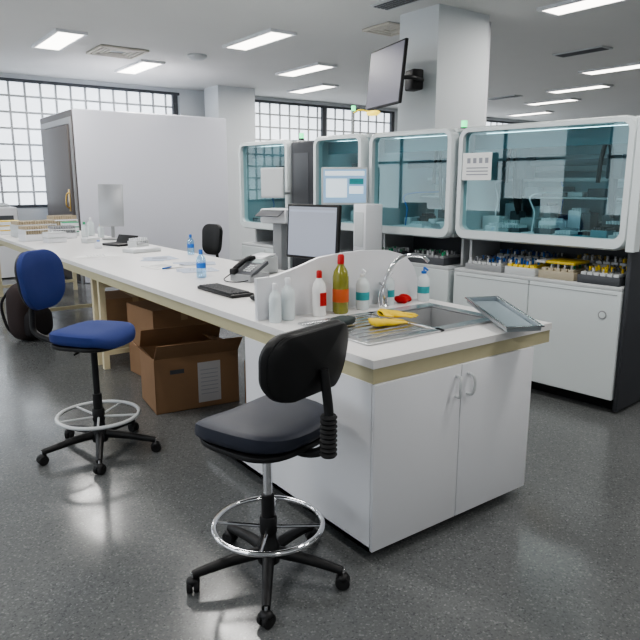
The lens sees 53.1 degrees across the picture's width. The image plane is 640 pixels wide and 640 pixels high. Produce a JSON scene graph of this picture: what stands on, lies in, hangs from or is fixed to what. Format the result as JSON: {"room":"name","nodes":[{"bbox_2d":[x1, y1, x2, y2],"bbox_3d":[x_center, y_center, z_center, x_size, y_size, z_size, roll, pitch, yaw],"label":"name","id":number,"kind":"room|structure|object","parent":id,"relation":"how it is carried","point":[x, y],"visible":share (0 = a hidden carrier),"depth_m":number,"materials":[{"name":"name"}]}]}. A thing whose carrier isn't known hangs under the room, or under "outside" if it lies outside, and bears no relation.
{"room":"laboratory","nodes":[
{"label":"laboratory","id":0,"kind":"room"},
{"bbox_2d":[0,73,534,220],"bbox_3d":[-1.347,-3.347,14.898,24.400,3.500,0.250,-9,15,-36],"label":"wall","id":1,"kind":"structure","parent":0,"point":[190,102],"depth_m":13.33,"materials":[{"name":"paint"}]},
{"bbox_2d":[0,77,179,207],"bbox_3d":[-6.529,-3.039,10.909,8.950,2.270,0.080,-9,15,-36],"label":"window","id":2,"kind":"structure","parent":1,"relation":"in","point":[174,95],"depth_m":12.18,"materials":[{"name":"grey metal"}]},
{"bbox_2d":[0,81,178,204],"bbox_3d":[-6.568,-3.050,10.960,8.950,2.270,0.030,-9,15,-36],"label":"joint","id":3,"kind":"object","parent":2,"relation":"attached to","point":[8,94],"visible":0.43,"depth_m":11.85,"materials":[{"name":"grey"}]},
{"bbox_2d":[255,102,389,140],"bbox_3d":[0.017,-4.083,15.779,4.600,2.270,0.060,-9,15,-36],"label":"blocks","id":4,"kind":"object","parent":1,"relation":"attached to","point":[264,106],"visible":0.07,"depth_m":15.34,"materials":[{"name":"white glass"}]},
{"bbox_2d":[255,100,394,135],"bbox_3d":[0.083,-4.065,15.692,4.600,2.270,0.080,-9,15,-36],"label":"window","id":5,"kind":"structure","parent":1,"relation":"in","point":[323,108],"depth_m":15.50,"materials":[{"name":"grey metal"}]},
{"bbox_2d":[255,103,389,140],"bbox_3d":[0.044,-4.076,15.743,4.600,2.270,0.030,-9,15,-36],"label":"joint","id":6,"kind":"object","parent":5,"relation":"attached to","point":[259,113],"visible":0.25,"depth_m":15.35,"materials":[{"name":"grey"}]},
{"bbox_2d":[0,259,639,639],"bbox_3d":[3.739,-0.147,8.555,24.400,0.100,17.450,-9,15,-36],"label":"floor","id":7,"kind":"structure","parent":0,"point":[85,555],"depth_m":2.92,"materials":[{"name":"stone"}]},
{"bbox_2d":[0,246,20,277],"bbox_3d":[-5.971,-1.131,10.761,2.400,0.900,0.800,-9,15,-36],"label":"side table","id":8,"kind":"object","parent":7,"relation":"on","point":[8,256],"visible":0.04,"depth_m":10.86,"materials":[{"name":"white laminate"}]},
{"bbox_2d":[0,203,17,219],"bbox_3d":[-5.497,-1.812,10.906,0.560,0.369,0.506,-9,15,-36],"label":"printer","id":9,"kind":"object","parent":8,"relation":"on","point":[7,212],"visible":0.71,"depth_m":10.79,"materials":[{"name":"white plastic"}]},
{"bbox_2d":[0,283,52,339],"bbox_3d":[-3.044,-0.117,6.651,0.437,0.640,0.400,6,13,24],"label":"backpack","id":10,"kind":"object","parent":7,"relation":"on","point":[17,312],"visible":0.59,"depth_m":6.50,"materials":[{"name":"grey fabric"}]},
{"bbox_2d":[40,116,83,283],"bbox_3d":[-4.371,-2.014,10.828,0.030,2.600,1.800,-9,15,-36],"label":"door frame","id":11,"kind":"structure","parent":7,"relation":"on","point":[67,120],"depth_m":10.11,"materials":[{"name":"grey metal"}]},
{"bbox_2d":[41,124,80,280],"bbox_3d":[-4.388,-1.973,10.824,0.048,2.460,1.560,-9,15,-36],"label":"door leaf","id":12,"kind":"structure","parent":11,"relation":"attached to","point":[56,140],"depth_m":10.62,"materials":[{"name":"grey"}]},
{"bbox_2d":[14,249,160,474],"bbox_3d":[-1.361,0.198,3.818,0.789,1.212,0.671,4,13,16],"label":"stool","id":13,"kind":"object","parent":7,"relation":"on","point":[39,274],"visible":1,"depth_m":3.76,"materials":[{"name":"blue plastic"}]},
{"bbox_2d":[16,249,64,310],"bbox_3d":[-1.652,-0.239,3.782,0.076,0.350,0.360,-2,11,17],"label":"cushion","id":14,"kind":"object","parent":13,"relation":"on","point":[40,279],"depth_m":3.75,"materials":[{"name":"blue fabric"}]},
{"bbox_2d":[49,320,135,348],"bbox_3d":[-1.334,0.088,3.755,0.420,0.099,0.435,4,13,16],"label":"seat cushion","id":15,"kind":"object","parent":13,"relation":"on","point":[93,334],"depth_m":3.63,"materials":[{"name":"blue fabric"}]},
{"bbox_2d":[105,290,146,321],"bbox_3d":[-1.939,-0.025,6.543,0.600,0.504,0.502,-7,14,-30],"label":"cardboard box","id":16,"kind":"object","parent":7,"relation":"on","point":[116,307],"visible":0.17,"depth_m":6.24,"materials":[{"name":"beige cardboard"}]},
{"bbox_2d":[41,108,229,282],"bbox_3d":[-3.305,-2.245,11.617,2.660,2.720,1.950,-9,15,-36],"label":"partition wall","id":17,"kind":"structure","parent":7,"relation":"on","point":[172,172],"depth_m":10.78,"materials":[{"name":"white paint"}]},
{"bbox_2d":[40,109,84,282],"bbox_3d":[-4.379,-2.078,10.840,0.012,2.680,1.910,-9,15,-36],"label":"cladding","id":18,"kind":"object","parent":17,"relation":"attached to","point":[67,113],"visible":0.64,"depth_m":10.14,"materials":[{"name":"grey metal"}]},
{"bbox_2d":[126,300,207,375],"bbox_3d":[-1.276,0.149,5.492,0.550,0.604,0.502,-10,16,-39],"label":"cardboard box","id":19,"kind":"object","parent":7,"relation":"on","point":[145,314],"visible":0.28,"depth_m":5.27,"materials":[{"name":"beige cardboard"}]},
{"bbox_2d":[131,323,241,414],"bbox_3d":[-0.998,0.349,4.708,0.734,0.541,0.525,-6,14,-28],"label":"cardboard box","id":20,"kind":"object","parent":7,"relation":"on","point":[187,367],"visible":0.99,"depth_m":4.62,"materials":[{"name":"brown cardboard"}]},
{"bbox_2d":[202,224,222,257],"bbox_3d":[-1.376,-0.533,7.425,0.592,1.129,0.610,-4,13,-19],"label":"office chair","id":21,"kind":"object","parent":7,"relation":"on","point":[212,234],"visible":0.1,"depth_m":7.49,"materials":[{"name":"black plastic"}]},
{"bbox_2d":[204,85,255,259],"bbox_3d":[-1.870,-3.064,13.577,0.850,3.500,0.600,-9,15,-36],"label":"shaft","id":22,"kind":"object","parent":7,"relation":"on","point":[236,105],"visible":0.5,"depth_m":13.20,"materials":[{"name":"paint"}]},
{"bbox_2d":[186,319,349,629],"bbox_3d":[-0.195,0.525,2.571,0.674,1.094,0.653,9,15,37],"label":"stool","id":23,"kind":"object","parent":7,"relation":"on","point":[282,424],"visible":1,"depth_m":2.38,"materials":[{"name":"black leather"}]},
{"bbox_2d":[186,576,199,586],"bbox_3d":[-0.507,1.041,2.552,0.055,0.038,0.050,-1,12,-7],"label":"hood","id":24,"kind":"object","parent":23,"relation":"attached to","point":[192,581],"depth_m":2.53,"materials":[{"name":"black plastic"}]},
{"bbox_2d":[195,395,323,454],"bbox_3d":[-0.212,0.418,2.531,0.460,0.119,0.497,9,15,37],"label":"seat cushion","id":25,"kind":"object","parent":23,"relation":"on","point":[262,425],"depth_m":2.39,"materials":[{"name":"black leather"}]},
{"bbox_2d":[259,610,272,620],"bbox_3d":[-0.198,1.084,2.352,0.055,0.038,0.050,11,17,43],"label":"hood","id":26,"kind":"object","parent":23,"relation":"attached to","point":[264,615],"depth_m":2.34,"materials":[{"name":"black plastic"}]},
{"bbox_2d":[258,319,341,402],"bbox_3d":[-0.037,0.147,2.335,0.090,0.260,0.470,16,19,35],"label":"cushion","id":27,"kind":"object","parent":23,"relation":"on","point":[290,364],"depth_m":2.22,"materials":[{"name":"black leather"}]},
{"bbox_2d":[337,572,348,582],"bbox_3d":[0.092,1.036,2.578,0.050,0.038,0.055,1,12,5],"label":"hood","id":28,"kind":"object","parent":23,"relation":"attached to","point":[342,577],"depth_m":2.56,"materials":[{"name":"black plastic"}]},
{"bbox_2d":[255,208,287,270],"bbox_3d":[-0.408,-0.402,6.265,0.360,1.360,0.395,7,14,29],"label":"printer","id":29,"kind":"object","parent":7,"relation":"on","point":[278,217],"visible":0.52,"depth_m":6.15,"materials":[{"name":"grey plastic"}]},
{"bbox_2d":[255,210,283,216],"bbox_3d":[-0.473,-1.004,6.018,0.260,0.010,0.140,7,37,29],"label":"tray","id":30,"kind":"object","parent":29,"relation":"on","point":[262,213],"depth_m":6.00,"materials":[{"name":"grey plastic"}]},
{"bbox_2d":[238,139,306,269],"bbox_3d":[-0.245,-1.040,7.593,1.070,2.050,0.920,-11,16,-40],"label":"laboratory analyser","id":31,"kind":"object","parent":7,"relation":"on","point":[252,156],"visible":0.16,"depth_m":7.48,"materials":[{"name":"white plastic"}]},
{"bbox_2d":[0,230,551,552],"bbox_3d":[-1.744,-0.160,6.218,1.201,0.905,8.297,-9,15,-36],"label":"lab bench","id":32,"kind":"object","parent":7,"relation":"on","point":[432,429],"visible":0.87,"depth_m":2.97,"materials":[{"name":"laminate"}]},
{"bbox_2d":[0,220,19,234],"bbox_3d":[-4.312,-1.285,8.866,0.268,0.184,0.208,-9,15,-36],"label":"boxes","id":33,"kind":"object","parent":32,"relation":"on","point":[5,229],"visible":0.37,"depth_m":8.76,"materials":[{"name":"white cardboard"}]},
{"bbox_2d":[18,225,48,241],"bbox_3d":[-3.515,-1.067,7.862,0.200,0.178,0.300,11,16,41],"label":"test tube rack","id":34,"kind":"object","parent":32,"relation":"on","point":[25,233],"visible":0.92,"depth_m":7.78,"materials":[{"name":"white plastic"}]},
{"bbox_2d":[10,220,56,236],"bbox_3d":[-3.825,-1.225,8.548,0.500,0.201,0.300,-11,16,-41],"label":"test tube rack","id":35,"kind":"object","parent":32,"relation":"on","point":[14,226],"visible":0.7,"depth_m":8.42,"materials":[{"name":"grey plastic"}]},
{"bbox_2d":[42,231,66,242],"bbox_3d":[-3.164,-0.989,7.635,0.168,0.122,0.228,12,17,44],"label":"boxes","id":36,"kind":"object","parent":32,"relation":"on","point":[55,236],"visible":1,"depth_m":7.57,"materials":[{"name":"white cardboard"}]},
{"bbox_2d":[46,215,77,224],"bbox_3d":[-3.641,-1.354,9.041,0.350,0.245,0.250,-11,16,-41],"label":"test tube rack","id":37,"kind":"object","parent":32,"relation":"on","point":[58,219],"visible":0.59,"depth_m":8.95,"materials":[{"name":"beige plastic"}]},
{"bbox_2d":[48,225,76,238],"bbox_3d":[-3.307,-1.127,8.197,0.300,0.156,0.250,-9,15,-36],"label":"test tube rack","id":38,"kind":"object","parent":32,"relation":"on","point":[71,231],"visible":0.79,"depth_m":8.14,"materials":[{"name":"white plastic"}]},
{"bbox_2d":[98,184,123,239],"bbox_3d":[-2.602,-1.348,7.984,0.300,0.678,0.220,-1,12,-6],"label":"computer monitor","id":39,"kind":"object","parent":32,"relation":"on","point":[110,196],"visible":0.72,"depth_m":7.96,"materials":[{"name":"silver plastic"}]},
{"bbox_2d":[102,234,137,246],"bbox_3d":[-2.292,-0.909,7.302,0.340,0.105,0.278,8,15,34],"label":"computer","id":40,"kind":"object","parent":32,"relation":"on","point":[122,240],"visible":0.7,"depth_m":7.37,"materials":[{"name":"black plastic"}]},
{"bbox_2d":[128,237,148,247],"bbox_3d":[-1.965,-0.831,6.922,0.120,0.111,0.200,6,13,24],"label":"test tube rack","id":41,"kind":"object","parent":32,"relation":"on","point":[139,241],"visible":0.98,"depth_m":6.86,"materials":[{"name":"grey plastic"}]},
{"bbox_2d":[122,246,160,253],"bbox_3d":[-1.837,-0.724,6.597,0.220,0.039,0.320,11,16,41],"label":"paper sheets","id":42,"kind":"object","parent":32,"relation":"on","point":[145,249],"visible":1,"depth_m":6.53,"materials":[{"name":"grey paper"}]},
{"bbox_2d":[141,256,177,260],"bbox_3d":[-1.501,-0.578,5.995,0.352,0.005,0.412,-3,12,-13],"label":"paper sheets","id":43,"kind":"object","parent":32,"relation":"on","point":[157,258],"visible":1,"depth_m":5.97,"materials":[{"name":"white paper"}]},
{"bbox_2d":[141,263,184,269],"bbox_3d":[-1.342,-0.460,5.444,0.397,0.006,0.354,9,15,35],"label":"paper sheets","id":44,"kind":"object","parent":32,"relation":"on","point":[157,266],"visible":0.95,"depth_m":5.45,"materials":[{"name":"white paper"}]},
{"bbox_2d":[176,267,218,272],"bbox_3d":[-1.012,-0.409,5.209,0.327,0.003,0.305,-5,13,-23],"label":"paper sheets","id":45,"kind":"object","parent":32,"relation":"on","point":[208,269],"visible":1,"depth_m":5.17,"materials":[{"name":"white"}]},
{"bbox_2d":[197,283,253,298],"bbox_3d":[-0.618,-0.194,4.147,0.160,0.029,0.480,-9,15,-36],"label":"keyboard","id":46,"kind":"object","parent":32,"relation":"on","point":[220,289],"visible":1,"depth_m":4.07,"materials":[{"name":"black plastic"}]},
{"bbox_2d":[224,255,268,282],"bbox_3d":[-0.538,-0.368,4.616,0.211,0.172,0.327,9,15,37],"label":"desk telephone","id":47,"kind":"object","parent":32,"relation":"on","point":[249,268],"visible":1,"depth_m":4.61,"materials":[{"name":"grey plastic"}]},
{"bbox_2d":[244,252,277,272],"bbox_3d":[-0.468,-0.443,5.021,0.180,0.149,0.242,8,14,33],"label":"printer","id":48,"kind":"object","parent":32,"relation":"on","point":[272,267],"visible":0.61,"depth_m":5.00,"materials":[{"name":"grey plastic"}]},
{"bbox_2d":[269,283,281,322],"bbox_3d":[-0.227,-0.087,3.244,0.064,0.200,0.064,-9,15,-36],"label":"dispenser bottle","id":49,"kind":"object","parent":32,"relation":"on","point":[275,310],"visible":1,"depth_m":3.22,"materials":[{"name":"white plastic"}]},
{"bbox_2d":[0,230,551,369],"bbox_3d":[-1.758,-0.589,6.145,1.201,0.035,8.250,-9,15,-36],"label":"countertop","id":50,"kind":"structure","parent":32,"relation":"on","point":[126,268],"depth_m":3.93,"materials":[{"name":"laminate"}]},
{"bbox_2d":[281,277,294,320],"bbox_3d":[-0.165,-0.109,3.300,0.072,0.220,0.072,-9,15,-36],"label":"dispenser bottle","id":51,"kind":"object","parent":32,"relation":"on","point":[287,293],"visible":0.98,"depth_m":3.28,"materials":[{"name":"white plastic"}]},
{"bbox_2d":[287,204,341,258],"bbox_3d":[-0.041,-0.560,4.629,0.480,0.544,0.200,10,16,39],"label":"computer monitor","id":52,"kind":"object","parent":32,"relation":"on","point":[313,230],"visible":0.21,"depth_m":4.58,"materials":[{"name":"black plastic"}]},
{"bbox_2d":[312,270,326,316],"bbox_3d":[-0.004,-0.141,3.388,0.072,0.245,0.074,-9,15,-36],"label":"squeeze bottle","id":53,"kind":"object","parent":32,"relation":"on","point":[319,294],"visible":1,"depth_m":3.36,"materials":[{"name":"white plastic"}]},
{"bbox_2d":[254,250,417,320],"bbox_3d":[0.125,-0.231,3.630,1.170,0.319,0.085,-9,15,-36],"label":"guard","id":54,"kind":"object","parent":32,"relation":"on","point":[375,263],"visible":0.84,"depth_m":3.55,"materials":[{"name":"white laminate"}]},
{"bbox_2d":[332,254,348,313],"bbox_3d":[0.112,-0.196,3.465,0.089,0.320,0.089,-9,15,-36],"label":"detergent bottle","id":55,"kind":"object","parent":32,"relation":"on","point":[340,290],"visible":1,"depth_m":3.44,"materials":[{"name":"plastic"}]},
{"bbox_2d":[356,269,369,309],"bbox_3d":[0.239,-0.174,3.579,0.077,0.229,0.077,6,14,27],"label":"soap dispenser","id":56,"kind":"object","parent":32,"relation":"on","point":[362,285],"visible":1,"depth_m":3.55,"materials":[{"name":"white plastic"}]},
{"bbox_2d":[386,271,394,305],"bbox_3d":[0.400,-0.191,3.706,0.076,0.209,0.071,8,14,33],"label":"soap dispenser","id":57,"kind":"object","parent":32,"relation":"on","point":[390,284],"visible":0.44,"depth_m":3.68,"materials":[{"name":"white plastic"}]},
{"bbox_2d":[298,303,492,345],"bbox_3d":[0.423,0.077,3.275,0.930,0.155,0.540,-9,15,-36],"label":"sink","id":58,"kind":"object","parent":32,"relation":"in","point":[432,318],"visible":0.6,"depth_m":3.21,"materials":[{"name":"silver metal"}]},
{"bbox_2d":[330,315,355,325],"bbox_3d":[0.112,0.004,3.164,0.100,0.035,0.150,7,14,30],"label":"sponge","id":59,"kind":"object","parent":58,"relation":"on","point":[348,320],"visible":0.67,"depth_m":3.14,"materials":[{"name":"grey"}]},
{"bbox_2d":[368,318,407,326],"bbox_3d":[0.333,0.002,3.170,0.208,0.038,0.135,-5,13,-23],"label":"glove","id":60,"kind":"object","parent":58,"relation":"on","point":[377,322],"visible":1,"depth_m":3.11,"materials":[{"name":"yellow rubber"}]},
{"bbox_2d":[377,309,417,317],"bbox_3d":[0.396,-0.030,3.261,0.212,0.038,0.136,1,12,7],"label":"glove","id":61,"kind":"object","parent":58,"relation":"on","point":[381,312],"visible":1,"depth_m":3.25,"materials":[{"name":"yellow rubber"}]},
{"bbox_2d":[378,253,429,308],"bbox_3d":[0.466,-0.228,3.650,0.338,0.306,0.074,-6,13,-25],"label":"faucet","id":62,"kind":"object","parent":32,"relation":"on","point":[383,292],"visible":1,"depth_m":3.61,"materials":[{"name":"silver metal"}]},
{"bbox_2d":[417,267,429,301],"bbox_3d":[0.622,-0.218,3.832,0.076,0.209,0.073,7,14,31],"label":"soap dispenser","id":63,"kind":"object","parent":32,"relation":"on","point":[423,288],"visible":1,"depth_m":3.81,"materials":[{"name":"white plastic"}]},
{"bbox_2d":[465,296,544,331],"bbox_3d":[0.910,-0.035,3.204,0.190,0.079,0.508,-2,12,-9],"label":"metal tray","id":64,"kind":"object","parent":32,"relation":"on","point":[502,313],"visible":1,"depth_m":3.19,"materials":[{"name":"silver metal"}]},
{"bbox_2d":[291,140,314,267],"bbox_3d":[0.179,-0.919,7.102,1.006,2.020,0.360,-11,16,-40],"label":"module","id":65,"kind":"object","parent":7,"relation":"on","point":[301,151],"visible":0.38,"depth_m":6.62,"materials":[{"name":"grey metal"}]},
{"bbox_2d":[261,167,289,197],"bbox_3d":[-0.409,-1.416,6.606,0.280,0.300,0.305,8,14,32],"label":"touchscreen monitor","id":66,"kind":"object","parent":65,"relation":"attached to","point":[272,179],"visible":1,"depth_m":6.47,"materials":[{"name":"grey plastic"}]},
{"bbox_2d":[313,133,382,252],"bbox_3d":[0.557,-0.850,6.707,1.070,2.050,0.700,-11,16,-40],"label":"laboratory analyser","id":67,"kind":"object","parent":7,"relation":"on","point":[346,150],"visible":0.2,"depth_m":6.46,"materials":[{"name":"white plastic"}]},
{"bbox_2d":[321,167,367,204],"bbox_3d":[0.231,-1.257,6.008,0.430,0.340,0.254,0,12,2],"label":"touchscreen monitor","id":68,"kind":"object","parent":67,"relation":"attached to","point":[339,185],"visible":0.96,"depth_m":5.88,"materials":[{"name":"grey"}]},
{"bbox_2d":[351,105,379,133],"bbox_3d":[0.437,-1.951,6.262,0.090,0.310,0.409,-9,15,-36],"label":"lamp pole","id":69,"kind":"object","parent":67,"relation":"on","point":[353,107],"visible":0.79,"depth_m":6.33,"materials":[{"name":"grey"}]},
{"bbox_2d":[353,203,382,250],"bbox_3d":[0.419,-0.321,5.745,0.184,1.420,0.200,-7,14,-29],"label":"cabinet","id":70,"kind":"object","parent":7,"relation":"on","point":[367,235],"visible":0.52,"depth_m":5.56,"materials":[{"name":"grey metal"}]},
{"bbox_2d":[368,128,469,302],"bbox_3d":[1.157,-0.703,6.046,1.070,2.040,0.950,-11,16,-40],"label":"laboratory analyser","id":71,"kind":"object","parent":7,"relation":"on","point":[413,174],"visible":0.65,"depth_m":5.90,"materials":[{"name":"white plastic"}]},
{"bbox_2d":[382,246,414,253],"bbox_3d":[0.722,-0.631,6.016,0.260,0.100,0.300,-11,16,-40],"label":"tray","id":72,"kind":"object","parent":71,"relation":"on","point":[403,250],"visible":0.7,"depth_m":5.96,"materials":[{"name":"grey plastic"}]},
{"bbox_2d":[408,248,460,265],"bbox_3d":[1.020,-0.565,5.685,0.260,0.110,0.400,-11,16,-40],"label":"tray","id":73,"kind":"object","parent":71,"relation":"on","point":[436,257],"visible":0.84,"depth_m":5.59,"materials":[{"name":"grey plastic"}]},
{"bbox_2d":[453,115,639,411],"bbox_3d":[1.984,-0.501,5.127,1.077,2.030,1.455,-11,16,-40],"label":"laboratory analyser","id":74,"kind":"object","parent":7,"relation":"on","point":[570,187],"visible":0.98,"depth_m":4.83,"materials":[{"name":"white plastic"}]},
{"bbox_2d":[465,255,520,272],"bbox_3d":[1.432,-0.469,5.260,0.320,0.100,0.340,-11,16,-40],"label":"tray","id":75,"kind":"object","parent":74,"relation":"on","point":[494,263],"visible":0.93,"depth_m":5.18,"materials":[{"name":"grey plastic"}]},
{"bbox_2d":[504,257,550,276],"bbox_3d":[1.643,-0.421,5.011,0.300,0.110,0.260,-11,16,-40],"label":"tray","id":76,"kind":"object","parent":74,"relation":"on","point":[526,268],"visible":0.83,"depth_m":4.92,"materials":[{"name":"grey plastic"}]},
{"bbox_2d":[495,248,565,264],"bbox_3d":[1.756,-0.507,5.340,0.220,0.140,0.550,-11,16,-40],"label":"tray","id":77,"kind":"object","parent":74,"relation":"on","point":[529,254],"visible":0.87,"depth_m":5.29,"materials":[{"name":"plastic"}]},
{"bbox_2d":[524,187,542,195],"bbox_3d":[1.900,-1.122,5.598,0.200,0.075,0.128,-11,16,-40],"label":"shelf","id":78,"kind":"object","parent":74,"relation":"attached to","point":[529,191],"depth_m":5.53,"materials":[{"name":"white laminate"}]},
{"bbox_2d":[542,187,574,196],"bbox_3d":[2.031,-1.094,5.452,0.200,0.081,0.188,-11,16,-40],"label":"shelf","id":79,"kind":"object","parent":74,"relation":"attached to","point":[564,190],"depth_m":5.38,"materials":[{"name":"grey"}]},
{"bbox_2d":[538,263,591,280],"bbox_3d":[1.842,-0.374,4.791,0.300,0.110,0.280,-11,16,-40],"label":"tray","id":80,"kind":"object","parent":74,"relation":"on","point":[559,272],"visible":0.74,"depth_m":4.70,"materials":[{"name":"beige plastic"}]},
{"bbox_2d":[536,258,589,265],"bbox_3d":[1.822,-0.441,4.800,0.240,0.022,0.300,-11,16,-40],"label":"lid","id":81,"kind":"object","parent":80,"relation":"on","point":[563,261],"visible":1,"depth_m":4.75,"materials":[{"name":"yellow plastic"}]},
{"bbox_2d":[508,196,622,199],"bbox_3d":[2.212,-1.003,5.263,0.280,0.015,1.340,-11,16,-40],"label":"shelf","id":82,"kind":"object","parent":74,"relation":"attached to","point":[509,197],"depth_m":5.25,"materials":[{"name":"grey metal"}]},
{"bbox_2d":[587,188,607,197],"bbox_3d":[2.297,-1.024,5.160,0.200,0.068,0.196,-11,16,-40],"label":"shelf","id":83,"kind":"object","parent":74,"relation":"attached to","point":[599,192],"depth_m":5.11,"materials":[{"name":"grey"}]},
{"bbox_2d":[574,253,627,268],"bbox_3d":[2.187,-0.409,4.863,0.220,0.150,0.500,-11,16,-40],"label":"tray","id":84,"kind":"object","parent":74,"relation":"on","point":[594,260],"visible":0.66,"depth_m":4.82,"materials":[{"name":"black plastic"}]},
{"bbox_2d":[577,264,626,286],"bbox_3d":[2.054,-0.323,4.557,0.320,0.110,0.300,-11,16,-40],"label":"tray","id":85,"kind":"object","parent":74,"relation":"on","point":[615,277],"visible":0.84,"depth_m":4.47,"materials":[{"name":"grey plastic"}]},
{"bbox_2d":[0,0,639,121],"bbox_3d":[3.739,-3.667,7.801,24.400,0.100,17.450,-9,15,-36],"label":"ceiling","id":86,"kind":"structure","parent":0,"point":[524,40],"depth_m":8.99,"materials":[{"name":"paint"}]},
{"bbox_2d":[31,28,87,50],"bbox_3d":[-3.536,-3.779,8.651,0.400,0.034,1.280,-9,15,-36],"label":"ceiling light","id":87,"kind":"object","parent":86,"relation":"attached to","point":[58,39],"depth_m":8.54,"materials":[{"name":"white plastic"}]},
{"bbox_2d":[86,44,148,58],"bbox_3d":[-2.993,-3.952,9.445,0.700,0.029,0.700,-9,15,-36],"label":"air diffuser","id":88,"kind":"object","parent":86,"relation":"attached to","point":[100,50],"depth_m":9.41,"materials":[{"name":"grey metal"}]},
{"bbox_2d":[113,59,164,74],"bbox_3d":[-3.027,-4.213,10.674,0.400,0.034,1.280,-9,15,-36],"label":"ceiling light","id":89,"kind":"object","parent":86,"relation":"attached to","point":[142,65],"depth_m":10.59,"materials":[{"name":"white plastic"}]},
{"bbox_2d":[187,53,206,60],"bbox_3d":[-1.869,-3.992,9.740,0.300,0.074,0.300,-9,15,-36],"label":"smoke detector","id":90,"kind":"object","parent":86,"relation":"attached to","point":[193,56],"visible":1,"depth_m":9.65,"materials":[{"name":"grey plastic"}]},
{"bbox_2d":[222,28,296,50],"bbox_3d":[-0.840,-3.780,8.655,0.400,0.034,1.280,-9,15,-36],"label":"ceiling light","id":91,"kind":"object","parent":86,"relation":"attached to","point":[271,35],"depth_m":8.54,"materials":[{"name":"white plastic"}]},
{"bbox_2d":[275,62,336,76],"bbox_3d":[-0.255,-4.270,10.940,0.400,0.034,1.280,-9,15,-36],"label":"ceiling light","id":92,"kind":"object","parent":86,"relation":"attached to","point":[315,67],"depth_m":10.84,"materials":[{"name":"white plastic"}]},
{"bbox_2d":[286,83,338,93],"bbox_3d":[-0.167,-4.735,13.108,0.400,0.034,1.280,-9,15,-36],"label":"ceiling light","id":93,"kind":"object","parent":86,"relation":"attached to","point":[322,86],"depth_m":12.98,"materials":[{"name":"white plastic"}]},
{"bbox_2d":[362,21,399,36],"bbox_3d":[0.882,-3.651,8.040,0.500,0.029,0.500,-9,15,-36],"label":"air diffuser","id":94,"kind":"object","parent":86,"relation":"in","point":[388,28],"depth_m":8.02,"materials":[{"name":"beige metal"}]},
{"bbox_2d":[370,0,421,10],"bbox_3d":[0.893,-3.378,6.758,0.280,0.025,0.800,-9,15,-36],"label":"slot vent","id":95,"kind":"object","parent":86,"relation":"in","point":[388,5],"depth_m":6.88,"materials":[{"name":"grey metal"}]},
{"bbox_2d":[506,111,553,116],"bbox_3d":[5.844,-5.746,17.822,0.400,0.034,1.280,-9,15,-36],"label":"ceiling light","id":96,"kind":"object","parent":86,"relation":"in","point":[537,112],"depth_m":17.67,"materials":[{"name":"white plastic"}]},
{"bbox_2d":[524,98,580,105],"bbox_3d":[5.509,-5.185,15.208,0.400,0.034,1.280,-9,15,-36],"label":"ceiling light","id":97,"kind":"object","parent":86,"relation":"in","point":[564,99],"depth_m":15.09,"materials":[{"name":"white plastic"}]},
{"bbox_2d":[545,83,612,93],"bbox_3d":[5.287,-4.733,13.101,0.400,0.034,1.280,-9,15,-36],"label":"ceiling light","id":98,"kind":"object","parent":86,"relation":"in","point":[594,86],"depth_m":12.98,"materials":[{"name":"white plastic"}]},
{"bbox_2d":[536,0,627,16],"bbox_3d":[2.947,-3.366,6.725,0.400,0.034,1.280,-9,15,-36],"label":"ceiling light","id":99,"kind":"object","parent":86,"relation":"in","point":[566,7],"depth_m":6.94,"materials":[{"name":"white plastic"}]},
{"bbox_2d":[552,45,612,57],"bbox_3d":[3.863,-3.954,9.442,0.280,0.025,0.800,-9,15,-36],"label":"slot vent","id":100,"kind":"object","parent":86,"relation":"in","point":[598,48],"depth_m":9.37,"materials":[{"name":"grey metal"}]},
{"bbox_2d":[578,62,639,74],"bbox_3d":[5.036,-4.230,10.754,0.400,0.034,1.280,-9,15,-36],"label":"ceiling light","id":101,"kind":"object","parent":86,"relation":"in","point":[630,66],"depth_m":10.80,"materials":[{"name":"white plastic"}]},
{"bbox_2d":[397,4,489,130],"bbox_3d":[1.449,-1.823,7.786,0.840,3.500,0.610,-9,15,-36],"label":"column","id":102,"kind":"structure","parent":0,"point":[449,43],"depth_m":7.28,"materials":[{"name":"paint"}]},
{"bbox_2d":[366,38,423,110],"bbox_3d":[0.919,-2.663,7.040,0.532,0.639,0.840,-4,13,-20],"label":"television","id":103,"kind":"object","parent":102,"relation":"attached to","point":[387,74],"visible":0.97,"depth_m":6.94,"materials":[{"name":"black plastic"}]},
{"bbox_2d":[484,22,490,125],"bbox_3d":[1.857,-1.904,8.166,0.280,3.500,0.350,-9,15,-36],"label":"chase","id":104,"kind":"object","parent":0,"point":[489,37],"visible":0.07,"depth_m":7.86,"materials":[{"name":"white paint"}]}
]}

